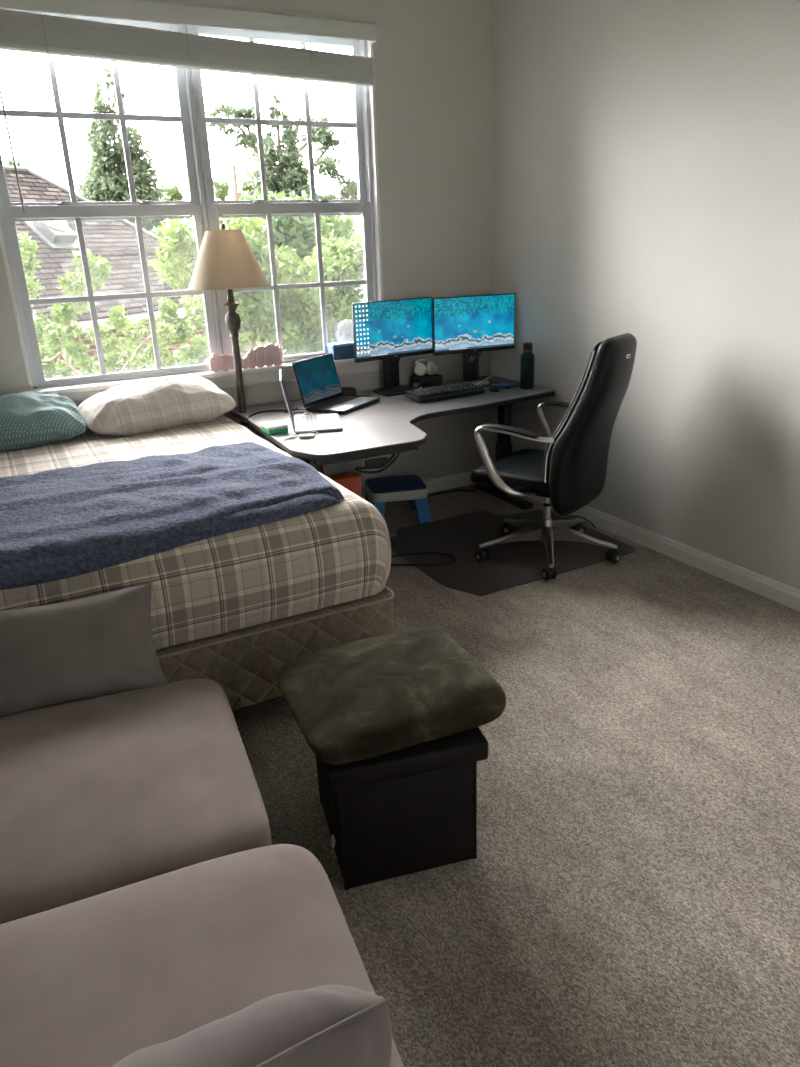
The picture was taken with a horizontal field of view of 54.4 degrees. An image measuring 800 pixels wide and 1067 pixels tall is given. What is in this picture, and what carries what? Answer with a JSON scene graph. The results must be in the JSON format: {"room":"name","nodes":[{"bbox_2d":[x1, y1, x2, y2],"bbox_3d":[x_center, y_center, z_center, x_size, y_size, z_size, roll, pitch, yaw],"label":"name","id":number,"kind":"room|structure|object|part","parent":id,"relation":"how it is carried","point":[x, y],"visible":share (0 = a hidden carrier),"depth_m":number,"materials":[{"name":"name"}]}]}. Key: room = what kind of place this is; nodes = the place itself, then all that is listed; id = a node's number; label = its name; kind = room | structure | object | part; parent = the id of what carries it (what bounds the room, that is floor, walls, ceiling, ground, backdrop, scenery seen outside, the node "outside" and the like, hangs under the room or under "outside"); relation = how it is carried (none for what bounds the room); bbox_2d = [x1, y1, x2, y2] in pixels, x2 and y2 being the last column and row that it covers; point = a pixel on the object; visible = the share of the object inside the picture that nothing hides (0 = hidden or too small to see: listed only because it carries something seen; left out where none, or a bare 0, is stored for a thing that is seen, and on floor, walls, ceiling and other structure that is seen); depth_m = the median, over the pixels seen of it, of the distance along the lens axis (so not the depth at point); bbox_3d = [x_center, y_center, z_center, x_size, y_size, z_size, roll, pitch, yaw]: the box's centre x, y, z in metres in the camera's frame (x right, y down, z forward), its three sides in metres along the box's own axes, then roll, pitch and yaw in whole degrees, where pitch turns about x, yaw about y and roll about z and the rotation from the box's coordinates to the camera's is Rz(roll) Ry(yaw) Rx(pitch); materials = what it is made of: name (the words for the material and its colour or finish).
{"room":"home office","nodes":[
{"label":"home office","id":0,"kind":"room"},
{"bbox_2d":[0,0,492,491],"bbox_3d":[-1.416,-1.348,3.983,4.735,2.950,0.160,-12,23,-25],"label":"wall","id":1,"kind":"structure","parent":0,"point":[433,59],"depth_m":4.48,"materials":[{"name":"paint"}]},
{"bbox_2d":[0,9,221,388],"bbox_3d":[-1.463,-1.617,3.869,0.982,1.684,0.090,-12,23,-25],"label":"window","id":2,"kind":"structure","parent":1,"relation":"in","point":[12,212],"depth_m":3.88,"materials":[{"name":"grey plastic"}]},
{"bbox_3d":[-1.485,-2.006,3.744,0.939,0.845,0.030,-12,23,-25],"label":"sash","id":3,"kind":"part","parent":2,"relation":"part of","materials":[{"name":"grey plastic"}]},
{"bbox_3d":[-1.440,-1.231,3.999,0.939,0.846,0.030,-12,23,-25],"label":"sash","id":4,"kind":"part","parent":2,"relation":"part of","materials":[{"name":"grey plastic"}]},
{"bbox_2d":[0,0,377,213],"bbox_3d":[-1.008,-2.058,3.809,2.020,0.892,0.092,-12,23,-25],"label":"window blind","id":5,"kind":"object","parent":2,"relation":"attached to","point":[20,31],"visible":1,"depth_m":3.67,"materials":[{"name":"grey plastic"}]},
{"bbox_3d":[-1.020,-2.256,3.745,1.969,0.084,0.052,-12,23,-25],"label":"rail","id":6,"kind":"part","parent":5,"relation":"part of","materials":[{"name":"grey plastic"}]},
{"bbox_2d":[23,358,354,393],"bbox_3d":[-0.964,-0.890,4.301,2.080,0.024,0.125,-12,23,-25],"label":"trim","id":7,"kind":"structure","parent":1,"relation":"attached to","point":[284,366],"depth_m":4.15,"materials":[{"name":"white paint"}]},
{"bbox_2d":[209,344,282,371],"bbox_3d":[-0.855,-0.978,4.319,0.412,0.122,0.024,-12,23,-25],"label":"sign","id":8,"kind":"object","parent":7,"relation":"on","point":[270,354],"visible":0.93,"depth_m":4.33,"materials":[{"name":"pink paint"}]},
{"bbox_2d":[327,341,353,359],"bbox_3d":[-0.316,-1.080,4.585,0.206,0.089,0.090,-12,23,-25],"label":"gift box","id":9,"kind":"object","parent":7,"relation":"on","point":[339,350],"visible":0.59,"depth_m":4.54,"materials":[{"name":"blue cardboard"}]},
{"bbox_3d":[-0.318,-1.116,4.572,0.206,0.012,0.090,-12,23,-25],"label":"box lid","id":10,"kind":"part","parent":9,"relation":"part of","materials":[{"name":"white cardboard"}]},
{"bbox_2d":[0,41,383,390],"bbox_3d":[-1.024,-1.711,4.057,1.990,1.690,0.130,-12,23,-25],"label":"trim","id":11,"kind":"structure","parent":1,"relation":"attached to","point":[372,101],"depth_m":4.30,"materials":[{"name":"white paint"}]},
{"bbox_2d":[58,360,382,404],"bbox_3d":[-0.958,-0.842,4.311,2.030,0.072,0.018,-12,23,-25],"label":"trim","id":12,"kind":"structure","parent":1,"relation":"attached to","point":[77,398],"depth_m":4.40,"materials":[{"name":"white paint"}]},
{"bbox_2d":[186,25,377,362],"bbox_3d":[-0.598,-1.804,4.287,0.968,1.684,0.090,-12,23,-25],"label":"window","id":13,"kind":"structure","parent":1,"relation":"in","point":[215,210],"depth_m":4.27,"materials":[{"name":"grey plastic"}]},
{"bbox_3d":[-0.621,-2.194,4.161,0.928,0.845,0.030,-12,23,-25],"label":"sash","id":14,"kind":"part","parent":13,"relation":"part of","materials":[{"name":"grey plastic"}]},
{"bbox_3d":[-0.577,-1.419,4.416,0.928,0.846,0.030,-12,23,-25],"label":"sash","id":15,"kind":"part","parent":13,"relation":"part of","materials":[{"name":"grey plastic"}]},
{"bbox_2d":[363,471,476,498],"bbox_3d":[-1.326,0.017,4.409,4.415,0.090,0.014,-12,23,-25],"label":"baseboard","id":16,"kind":"structure","parent":1,"relation":"attached to","point":[462,479],"depth_m":5.20,"materials":[{"name":"white paint"}]},
{"bbox_2d":[232,484,799,1066],"bbox_3d":[0.051,0.968,1.986,4.735,0.100,6.220,-12,23,-25],"label":"floor","id":17,"kind":"structure","parent":0,"point":[630,894],"depth_m":2.16,"materials":[{"name":"carpet"}]},
{"bbox_2d":[0,414,394,709],"bbox_3d":[-1.166,0.081,3.274,1.588,0.749,2.082,-12,23,-25],"label":"bed","id":18,"kind":"object","parent":17,"relation":"on","point":[232,609],"visible":0.44,"depth_m":2.54,"materials":[{"name":"plaid fabric"},{"name":"quilted fabric"}]},
{"bbox_2d":[0,392,85,451],"bbox_3d":[-1.860,-0.509,3.610,0.719,0.260,0.385,-14,23,-28],"label":"bed pillow","id":19,"kind":"object","parent":18,"relation":"on","point":[27,419],"visible":0.96,"depth_m":3.55,"materials":[{"name":"teal fabric"}]},
{"bbox_2d":[78,375,235,435],"bbox_3d":[-1.229,-0.662,3.933,0.739,0.249,0.396,-16,24,-32],"label":"bed pillow","id":20,"kind":"object","parent":18,"relation":"on","point":[133,407],"visible":0.98,"depth_m":3.79,"materials":[{"name":"white fabric"}]},
{"bbox_2d":[0,442,343,589],"bbox_3d":[-0.978,-0.095,2.649,1.472,0.152,0.925,-12,23,-25],"label":"throw blanket","id":21,"kind":"object","parent":18,"relation":"on","point":[61,523],"visible":1,"depth_m":2.50,"materials":[{"name":"blue fabric"}]},
{"bbox_2d":[0,679,403,1066],"bbox_3d":[-0.769,0.744,1.392,1.276,0.790,1.500,-10,22,-19],"label":"sofa","id":22,"kind":"object","parent":17,"relation":"on","point":[147,898],"visible":0.99,"depth_m":1.45,"materials":[{"name":"grey fabric"}]},
{"bbox_2d":[0,582,167,716],"bbox_3d":[-0.911,0.322,2.099,0.512,0.262,0.192,-9,21,-18],"label":"throw cushion","id":23,"kind":"object","parent":22,"relation":"on","point":[98,645],"visible":0.85,"depth_m":2.06,"materials":[{"name":"grey fabric"}]},
{"bbox_2d":[0,679,271,923],"bbox_3d":[-0.812,0.634,1.766,0.936,0.206,0.742,-10,22,-19],"label":"seat cushion","id":24,"kind":"object","parent":22,"relation":"on","point":[103,794],"depth_m":1.68,"materials":[{"name":"grey fabric"}]},
{"bbox_2d":[0,844,403,1066],"bbox_3d":[-0.511,0.860,1.129,1.006,0.204,0.755,-10,22,-19],"label":"seat cushion","id":25,"kind":"object","parent":22,"relation":"on","point":[102,973],"depth_m":1.29,"materials":[{"name":"grey fabric"}]},
{"bbox_2d":[112,984,391,1066],"bbox_3d":[-0.253,0.711,0.872,0.504,0.386,0.266,-14,23,-28],"label":"throw cushion","id":26,"kind":"object","parent":22,"relation":"on","point":[334,1025],"visible":1,"depth_m":0.83,"materials":[{"name":"grey fabric"}]},
{"bbox_2d":[187,223,270,427],"bbox_3d":[-0.857,-0.763,4.178,0.419,1.679,0.419,-12,23,-25],"label":"floor lamp","id":27,"kind":"object","parent":17,"relation":"on","point":[226,261],"visible":0.84,"depth_m":3.84,"materials":[{"name":"beige fabric"}]},
{"bbox_3d":[-0.875,-1.265,3.992,0.419,0.006,0.419,-12,23,-25],"label":"shade trim","id":28,"kind":"part","parent":27,"relation":"part of","materials":[{"name":"beige fabric"}]},
{"bbox_3d":[-0.880,-1.390,3.945,0.416,0.273,0.416,-12,23,-25],"label":"lamp shade","id":29,"kind":"part","parent":27,"relation":"part of","materials":[{"name":"beige fabric"}]},
{"bbox_2d":[288,453,362,497],"bbox_3d":[-0.360,-0.111,3.894,0.270,0.620,0.268,-12,23,-25],"label":"fabric bin","id":30,"kind":"object","parent":17,"relation":"on","point":[349,466],"visible":0.02,"depth_m":3.71,"materials":[{"name":"fabric"}]},
{"bbox_2d":[327,471,361,496],"bbox_3d":[-0.264,-0.015,3.736,0.166,0.543,0.092,-12,23,-25],"label":"storage box","id":31,"kind":"object","parent":17,"relation":"on","point":[350,481],"visible":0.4,"depth_m":3.64,"materials":[{"name":"orange cardboard"}]},
{"bbox_3d":[-0.273,-0.262,3.644,0.166,0.014,0.092,-12,23,-25],"label":"box lid","id":32,"kind":"part","parent":31,"relation":"part of","materials":[{"name":"orange cardboard"}]},
{"bbox_2d":[229,375,554,509],"bbox_3d":[0.116,-0.337,4.303,1.804,0.725,1.302,-12,23,-25],"label":"desk","id":33,"kind":"object","parent":17,"relation":"on","point":[383,427],"visible":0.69,"depth_m":4.02,"materials":[{"name":"grey laminate"}]},
{"bbox_2d":[261,420,287,434],"bbox_3d":[-0.604,-0.509,3.743,0.095,0.039,0.120,-12,23,-25],"label":"box","id":34,"kind":"object","parent":33,"relation":"on","point":[273,427],"visible":1,"depth_m":3.70,"materials":[{"name":"green"}]},
{"bbox_2d":[247,409,305,429],"bbox_3d":[-0.672,-0.623,4.169,0.377,0.065,0.149,-16,24,-32],"label":"power cable","id":35,"kind":"object","parent":33,"relation":"on","point":[248,417],"visible":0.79,"depth_m":4.20,"materials":[{"name":"black rubber"}]},
{"bbox_2d":[284,408,306,413],"bbox_3d":[-0.559,-0.651,4.142,0.091,0.023,0.135,-18,26,-37],"label":"power cable","id":36,"kind":"object","parent":33,"relation":"on","point":[295,408],"visible":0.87,"depth_m":4.12,"materials":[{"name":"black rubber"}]},
{"bbox_2d":[284,431,319,439],"bbox_3d":[-0.444,-0.450,3.599,0.186,0.017,0.075,-19,26,-38],"label":"hub","id":37,"kind":"object","parent":33,"relation":"on","point":[301,436],"visible":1,"depth_m":3.59,"materials":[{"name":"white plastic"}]},
{"bbox_2d":[280,369,342,432],"bbox_3d":[-0.439,-0.660,3.816,0.279,0.255,0.355,-5,21,-7],"label":"laptop","id":38,"kind":"object","parent":33,"relation":"on","point":[317,422],"visible":1,"depth_m":3.79,"materials":[{"name":"silver metal"}]},
{"bbox_3d":[-0.378,-0.041,3.609,0.085,0.650,0.070,-12,23,-25],"label":"leg","id":39,"kind":"part","parent":33,"relation":"part of","materials":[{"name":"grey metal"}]},
{"bbox_2d":[292,353,379,414],"bbox_3d":[-0.342,-0.822,4.239,0.308,0.258,0.385,9,23,27],"label":"laptop","id":40,"kind":"object","parent":33,"relation":"on","point":[317,378],"visible":1,"depth_m":4.25,"materials":[{"name":"black plastic"}]},
{"bbox_2d":[339,387,356,396],"bbox_3d":[-0.320,-0.833,4.574,0.132,0.046,0.132,-12,23,-25],"label":"station","id":41,"kind":"object","parent":33,"relation":"on","point":[347,391],"visible":0.64,"depth_m":4.53,"materials":[{"name":"black plastic"}]},
{"bbox_3d":[-0.143,-0.353,3.463,0.500,0.026,0.030,-12,23,-25],"label":"frame rail","id":42,"kind":"part","parent":33,"relation":"part of","materials":[{"name":"grey metal"}]},
{"bbox_2d":[355,453,399,473],"bbox_3d":[-0.095,-0.336,3.568,0.263,0.125,0.051,-12,23,-25],"label":"power cable","id":43,"kind":"object","parent":33,"relation":"hanging from","point":[393,455],"visible":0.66,"depth_m":3.59,"materials":[{"name":"black rubber"}]},
{"bbox_2d":[352,297,432,395],"bbox_3d":[-0.029,-1.098,4.570,0.545,0.526,0.218,-15,24,-31],"label":"monitor","id":44,"kind":"object","parent":33,"relation":"on","point":[388,331],"visible":0.96,"depth_m":4.54,"materials":[{"name":"black plastic"}]},
{"bbox_2d":[412,383,422,389],"bbox_3d":[0.105,-0.850,4.554,0.056,0.063,0.060,-12,23,-25],"label":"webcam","id":45,"kind":"object","parent":33,"relation":"on","point":[415,385],"visible":0.51,"depth_m":4.53,"materials":[{"name":"black plastic"}]},
{"bbox_2d":[410,374,443,387],"bbox_3d":[0.165,-0.944,4.797,0.179,0.066,0.134,-12,23,-25],"label":"case","id":46,"kind":"object","parent":33,"relation":"on","point":[427,380],"visible":0.86,"depth_m":4.75,"materials":[{"name":"black plastic"}]},
{"bbox_2d":[414,359,437,375],"bbox_3d":[0.161,-1.021,4.780,0.170,0.096,0.112,-12,23,-25],"label":"headphones","id":47,"kind":"object","parent":46,"relation":"on","point":[420,369],"visible":1,"depth_m":4.75,"materials":[{"name":"white plastic"}]},
{"bbox_2d":[414,363,426,375],"bbox_3d":[0.124,-1.000,4.750,0.080,0.080,0.034,2,21,11],"label":"ear cup","id":48,"kind":"object","parent":47,"relation":"on","point":[420,369],"depth_m":4.74,"materials":[{"name":"white plastic"}]},
{"bbox_2d":[426,362,434,374],"bbox_3d":[0.190,-1.015,4.784,0.034,0.080,0.080,9,23,28],"label":"ear cup","id":49,"kind":"object","parent":47,"relation":"on","point":[430,368],"depth_m":4.75,"materials":[{"name":"white plastic"}]},
{"bbox_2d":[405,382,484,402],"bbox_3d":[0.259,-0.807,4.433,0.450,0.047,0.155,-14,23,-28],"label":"keyboard","id":50,"kind":"object","parent":33,"relation":"on","point":[466,388],"visible":1,"depth_m":4.39,"materials":[{"name":"black plastic"}]},
{"bbox_2d":[432,293,514,386],"bbox_3d":[0.451,-1.159,4.686,0.545,0.526,0.218,-10,22,-20],"label":"monitor","id":51,"kind":"object","parent":33,"relation":"on","point":[469,326],"visible":0.88,"depth_m":4.66,"materials":[{"name":"black plastic"}]},
{"bbox_2d":[472,380,488,385],"bbox_3d":[0.475,-0.909,4.698,0.135,0.018,0.070,-14,23,-29],"label":"notepad","id":52,"kind":"object","parent":33,"relation":"on","point":[478,381],"visible":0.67,"depth_m":4.70,"materials":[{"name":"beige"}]},
{"bbox_2d":[489,384,499,391],"bbox_3d":[0.552,-0.856,4.562,0.062,0.037,0.110,-3,20,-2],"label":"mouse","id":53,"kind":"object","parent":33,"relation":"on","point":[493,388],"visible":1,"depth_m":4.53,"materials":[{"name":"black plastic"}]},
{"bbox_3d":[0.651,-0.552,4.880,0.070,0.650,0.090,-12,23,-25],"label":"leg","id":54,"kind":"part","parent":33,"relation":"part of","materials":[{"name":"grey metal"}]},
{"bbox_2d":[494,381,519,388],"bbox_3d":[0.652,-0.893,4.678,0.150,0.017,0.102,-18,26,-36],"label":"notebook","id":55,"kind":"object","parent":33,"relation":"on","point":[510,384],"visible":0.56,"depth_m":4.65,"materials":[{"name":"blue paper"}]},
{"bbox_2d":[520,342,534,388],"bbox_3d":[0.746,-0.984,4.560,0.081,0.264,0.081,-12,23,-25],"label":"water bottle","id":56,"kind":"object","parent":33,"relation":"on","point":[527,357],"visible":1,"depth_m":4.53,"materials":[{"name":"green metal"}]},
{"bbox_2d":[365,475,431,523],"bbox_3d":[-0.022,-0.201,4.681,0.369,0.217,0.311,-6,21,-9],"label":"step stool","id":57,"kind":"object","parent":17,"relation":"on","point":[411,488],"visible":0.96,"depth_m":4.57,"materials":[{"name":"blue plastic"}]},
{"bbox_3d":[-0.133,-0.117,4.556,0.096,0.155,0.067,-6,21,-9],"label":"leg","id":58,"kind":"part","parent":57,"relation":"part of","materials":[{"name":"blue plastic"}]},
{"bbox_3d":[-0.025,-0.266,4.657,0.340,0.056,0.300,-6,21,-9],"label":"seat frame","id":59,"kind":"part","parent":57,"relation":"part of","materials":[{"name":"grey plastic"}]},
{"bbox_3d":[0.090,-0.226,4.827,0.096,0.155,0.067,-6,21,-9],"label":"leg","id":60,"kind":"part","parent":57,"relation":"part of","materials":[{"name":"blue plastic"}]},
{"bbox_3d":[0.136,-0.144,4.601,0.096,0.155,0.067,-6,21,-9],"label":"leg","id":61,"kind":"part","parent":57,"relation":"part of","materials":[{"name":"blue plastic"}]},
{"bbox_2d":[316,727,488,889],"bbox_3d":[-0.023,0.656,2.135,0.410,0.385,0.410,-8,21,-14],"label":"storage ottoman","id":62,"kind":"object","parent":17,"relation":"on","point":[412,809],"visible":0.71,"depth_m":1.97,"materials":[{"name":"black leather"}]},
{"bbox_2d":[278,625,505,763],"bbox_3d":[-0.035,0.400,2.108,0.530,0.113,0.490,-10,22,-21],"label":"seat cushion","id":63,"kind":"object","parent":62,"relation":"on","point":[381,694],"visible":1,"depth_m":1.99,"materials":[{"name":"green fabric"}]},
{"bbox_3d":[-0.029,0.502,2.077,0.410,0.056,0.410,-8,21,-14],"label":"lid","id":64,"kind":"part","parent":62,"relation":"part of","materials":[{"name":"black leather"}]},
{"bbox_2d":[427,490,475,496],"bbox_3d":[0.265,-0.258,5.086,0.477,0.010,0.075,-8,21,-16],"label":"power cable","id":65,"kind":"object","parent":17,"relation":"on","point":[451,490],"visible":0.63,"depth_m":5.12,"materials":[{"name":"black rubber"}]},
{"bbox_2d":[390,510,634,595],"bbox_3d":[0.550,0.053,4.243,1.105,0.006,1.024,-12,23,-25],"label":"chair mat","id":66,"kind":"object","parent":17,"relation":"on","point":[509,565],"visible":0.82,"depth_m":4.10,"materials":[{"name":"grey plastic"}]},
{"bbox_2d":[391,552,455,565],"bbox_3d":[0.039,0.134,4.050,0.508,0.011,0.171,-1,20,3],"label":"power cable","id":67,"kind":"object","parent":66,"relation":"on","point":[449,555],"visible":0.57,"depth_m":4.02,"materials":[{"name":"black plastic"}]},
{"bbox_2d":[471,333,636,580],"bbox_3d":[0.769,-0.429,3.895,0.734,1.125,0.718,13,25,35],"label":"office chair","id":68,"kind":"object","parent":66,"relation":"on","point":[570,472],"visible":1,"depth_m":3.69,"materials":[{"name":"black leather"}]},
{"bbox_3d":[0.677,-0.322,3.985,0.524,0.099,0.524,13,25,36],"label":"seat","id":69,"kind":"part","parent":68,"relation":"part of","materials":[{"name":"black leather"}]},
{"bbox_3d":[0.570,0.015,4.008,0.332,0.088,0.054,-6,21,-10],"label":"star leg","id":70,"kind":"part","parent":68,"relation":"part of","materials":[{"name":"silver metal"}]},
{"bbox_3d":[0.536,-0.328,3.700,0.350,0.353,0.212,-2,20,1],"label":"armrest frame","id":71,"kind":"part","parent":68,"relation":"part of","materials":[{"name":"silver metal"}]},
{"bbox_3d":[0.669,-0.062,4.206,0.054,0.088,0.333,-12,23,-25],"label":"star leg","id":72,"kind":"part","parent":68,"relation":"part of","materials":[{"name":"silver metal"}]},
{"bbox_3d":[0.741,0.064,3.861,0.054,0.088,0.332,0,21,6],"label":"star leg","id":73,"kind":"part","parent":68,"relation":"part of","materials":[{"name":"silver metal"}]},
{"bbox_3d":[0.870,-0.497,4.123,0.211,0.353,0.382,-12,23,-25],"label":"armrest frame","id":74,"kind":"part","parent":68,"relation":"part of","materials":[{"name":"silver metal"}]},
{"bbox_3d":[0.893,-0.060,4.178,0.054,0.088,0.332,16,27,40],"label":"star leg","id":75,"kind":"part","parent":68,"relation":"part of","materials":[{"name":"silver metal"}]},
{"bbox_3d":[0.769,-0.523,3.542,0.203,0.606,0.014,2,21,10],"label":"trim","id":76,"kind":"part","parent":68,"relation":"part of","materials":[{"name":"silver metal"}]},
{"bbox_2d":[543,341,602,480],"bbox_3d":[0.891,-0.568,3.710,0.228,0.705,0.474,13,25,35],"label":"backrest cushion","id":77,"kind":"object","parent":68,"relation":"on","point":[574,452],"depth_m":3.59,"materials":[{"name":"black leather"}]},
{"bbox_3d":[0.940,0.017,3.966,0.332,0.088,0.054,7,22,23],"label":"star leg","id":78,"kind":"part","parent":68,"relation":"part of","materials":[{"name":"silver metal"}]},
{"bbox_2d":[563,516,595,527],"bbox_3d":[1.021,-0.069,4.458,0.202,0.045,0.082,3,21,14],"label":"power cable","id":79,"kind":"object","parent":17,"relation":"on","point":[569,516],"visible":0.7,"depth_m":4.47,"materials":[{"name":"black rubber"}]},
{"bbox_2d":[490,0,799,589],"bbox_3d":[2.019,-0.899,2.431,0.160,2.950,5.900,-12,23,-25],"label":"wall","id":80,"kind":"structure","parent":0,"point":[646,153],"depth_m":3.66,"materials":[{"name":"paint"}]},
{"bbox_2d":[528,495,799,611],"bbox_3d":[1.992,0.457,2.892,0.014,0.090,5.900,-12,23,-25],"label":"baseboard","id":81,"kind":"structure","parent":80,"relation":"attached to","point":[774,590],"depth_m":3.84,"materials":[{"name":"white paint"}]},
{"label":"outside","id":82,"kind":"structure","parent":0,"visible":0},
{"bbox_2d":[230,165,241,199],"bbox_3d":[-5.937,-11.995,28.419,0.440,2.650,0.440,-12,23,-25],"label":"chimney pipe","id":83,"kind":"object","parent":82,"point":[235,195],"visible":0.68,"depth_m":28.11,"materials":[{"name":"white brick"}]},
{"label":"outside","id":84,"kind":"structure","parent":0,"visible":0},
{"bbox_3d":[1.502,-9.730,39.366,260.000,0.200,200.000,-12,23,-25],"label":"ground","id":85,"kind":"structure","parent":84,"visible":0},
{"bbox_2d":[5,155,25,166],"bbox_3d":[-16.282,-12.050,34.591,0.847,8.717,0.770,-12,23,-25],"label":"tree","id":86,"kind":"object","parent":85,"relation":"on","point":[9,160],"visible":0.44,"depth_m":33.11,"materials":[{"name":"green plant"}]},
{"bbox_2d":[3,165,208,378],"bbox_3d":[-9.329,-4.448,16.623,7.779,6.506,13.225,6,22,21],"label":"brick house","id":87,"kind":"structure","parent":85,"relation":"on","point":[116,241],"depth_m":16.97,"materials":[{"name":"brick"}]},
{"bbox_2d":[22,218,79,248],"bbox_3d":[-7.377,-6.382,16.520,0.766,0.662,0.850,6,22,21],"label":"roof vent","id":88,"kind":"object","parent":87,"relation":"attached to","point":[47,234],"depth_m":16.22,"materials":[{"name":"grey metal"}]},
{"bbox_3d":[-4.916,-3.792,18.874,0.020,1.300,1.300,6,22,21],"label":"pane","id":89,"kind":"part","parent":87,"relation":"part of","materials":[{"name":"glass"}]},
{"bbox_2d":[17,232,209,378],"bbox_3d":[-2.301,-0.276,7.224,1.642,4.746,0.997,-12,23,-25],"label":"leafy tree","id":90,"kind":"object","parent":85,"relation":"on","point":[59,341],"visible":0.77,"depth_m":6.43,"materials":[{"name":"green plant"}]},
{"bbox_2d":[77,62,170,235],"bbox_3d":[-11.430,-13.021,32.308,4.284,11.787,4.108,9,23,28],"label":"tree","id":91,"kind":"object","parent":85,"relation":"on","point":[106,180],"visible":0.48,"depth_m":30.63,"materials":[{"name":"green plant"}]},
{"bbox_2d":[148,226,165,239],"bbox_3d":[-9.250,-8.458,28.863,2.505,5.485,2.750,-12,23,-25],"label":"tree","id":92,"kind":"object","parent":85,"relation":"on","point":[152,230],"visible":0.02,"depth_m":28.08,"materials":[{"name":"green plant"}]},
{"bbox_2d":[158,178,187,200],"bbox_3d":[-10.065,-12.064,35.520,1.445,7.662,1.499,-12,23,-25],"label":"tree","id":93,"kind":"object","parent":85,"relation":"on","point":[176,195],"visible":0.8,"depth_m":34.16,"materials":[{"name":"green plant"}]},
{"bbox_2d":[213,177,231,200],"bbox_3d":[-6.983,-10.641,31.890,0.946,7.308,1.177,-12,23,-25],"label":"tree","id":94,"kind":"object","parent":85,"relation":"on","point":[221,188],"visible":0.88,"depth_m":30.59,"materials":[{"name":"green plant"}]},
{"bbox_2d":[237,168,257,196],"bbox_3d":[-5.867,-11.057,32.442,1.341,7.625,1.145,12,25,34],"label":"tree","id":95,"kind":"object","parent":85,"relation":"on","point":[246,185],"visible":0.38,"depth_m":31.14,"materials":[{"name":"green plant"}]},
{"bbox_2d":[148,217,364,362],"bbox_3d":[-1.363,-1.169,9.249,2.830,4.942,1.786,-12,23,-25],"label":"leafy tree","id":96,"kind":"object","parent":85,"relation":"on","point":[344,260],"visible":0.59,"depth_m":8.24,"materials":[{"name":"green plant"}]},
{"bbox_2d":[205,102,357,354],"bbox_3d":[-4.590,-12.812,33.675,7.396,10.006,2.559,-12,23,-25],"label":"pine tree","id":97,"kind":"object","parent":85,"relation":"on","point":[327,139],"visible":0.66,"depth_m":32.20,"materials":[{"name":"green plant"}]},
{"bbox_2d":[219,187,345,340],"bbox_3d":[-1.980,-3.057,13.599,2.926,5.491,2.751,-12,23,-25],"label":"leafy tree","id":98,"kind":"object","parent":85,"relation":"on","point":[297,232],"visible":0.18,"depth_m":12.19,"materials":[{"name":"green plant"}]},
{"bbox_2d":[247,82,321,352],"bbox_3d":[-3.253,-8.224,22.825,2.455,8.835,2.518,-4,20,-5],"label":"tree","id":99,"kind":"object","parent":85,"relation":"on","point":[285,172],"visible":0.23,"depth_m":21.68,"materials":[{"name":"green plant"}]},
{"bbox_2d":[337,215,360,242],"bbox_3d":[-3.190,-16.232,47.731,1.928,6.483,1.924,-12,23,-25],"label":"tree","id":100,"kind":"object","parent":85,"relation":"on","point":[349,221],"visible":0.43,"depth_m":46.53,"materials":[{"name":"green plant"}]},
{"bbox_2d":[339,188,365,301],"bbox_3d":[2.981,-23.412,62.952,15.000,8.900,10.000,-2,20,1],"label":"house","id":101,"kind":"structure","parent":85,"relation":"on","point":[347,195],"depth_m":58.52,"materials":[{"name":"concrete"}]}
]}

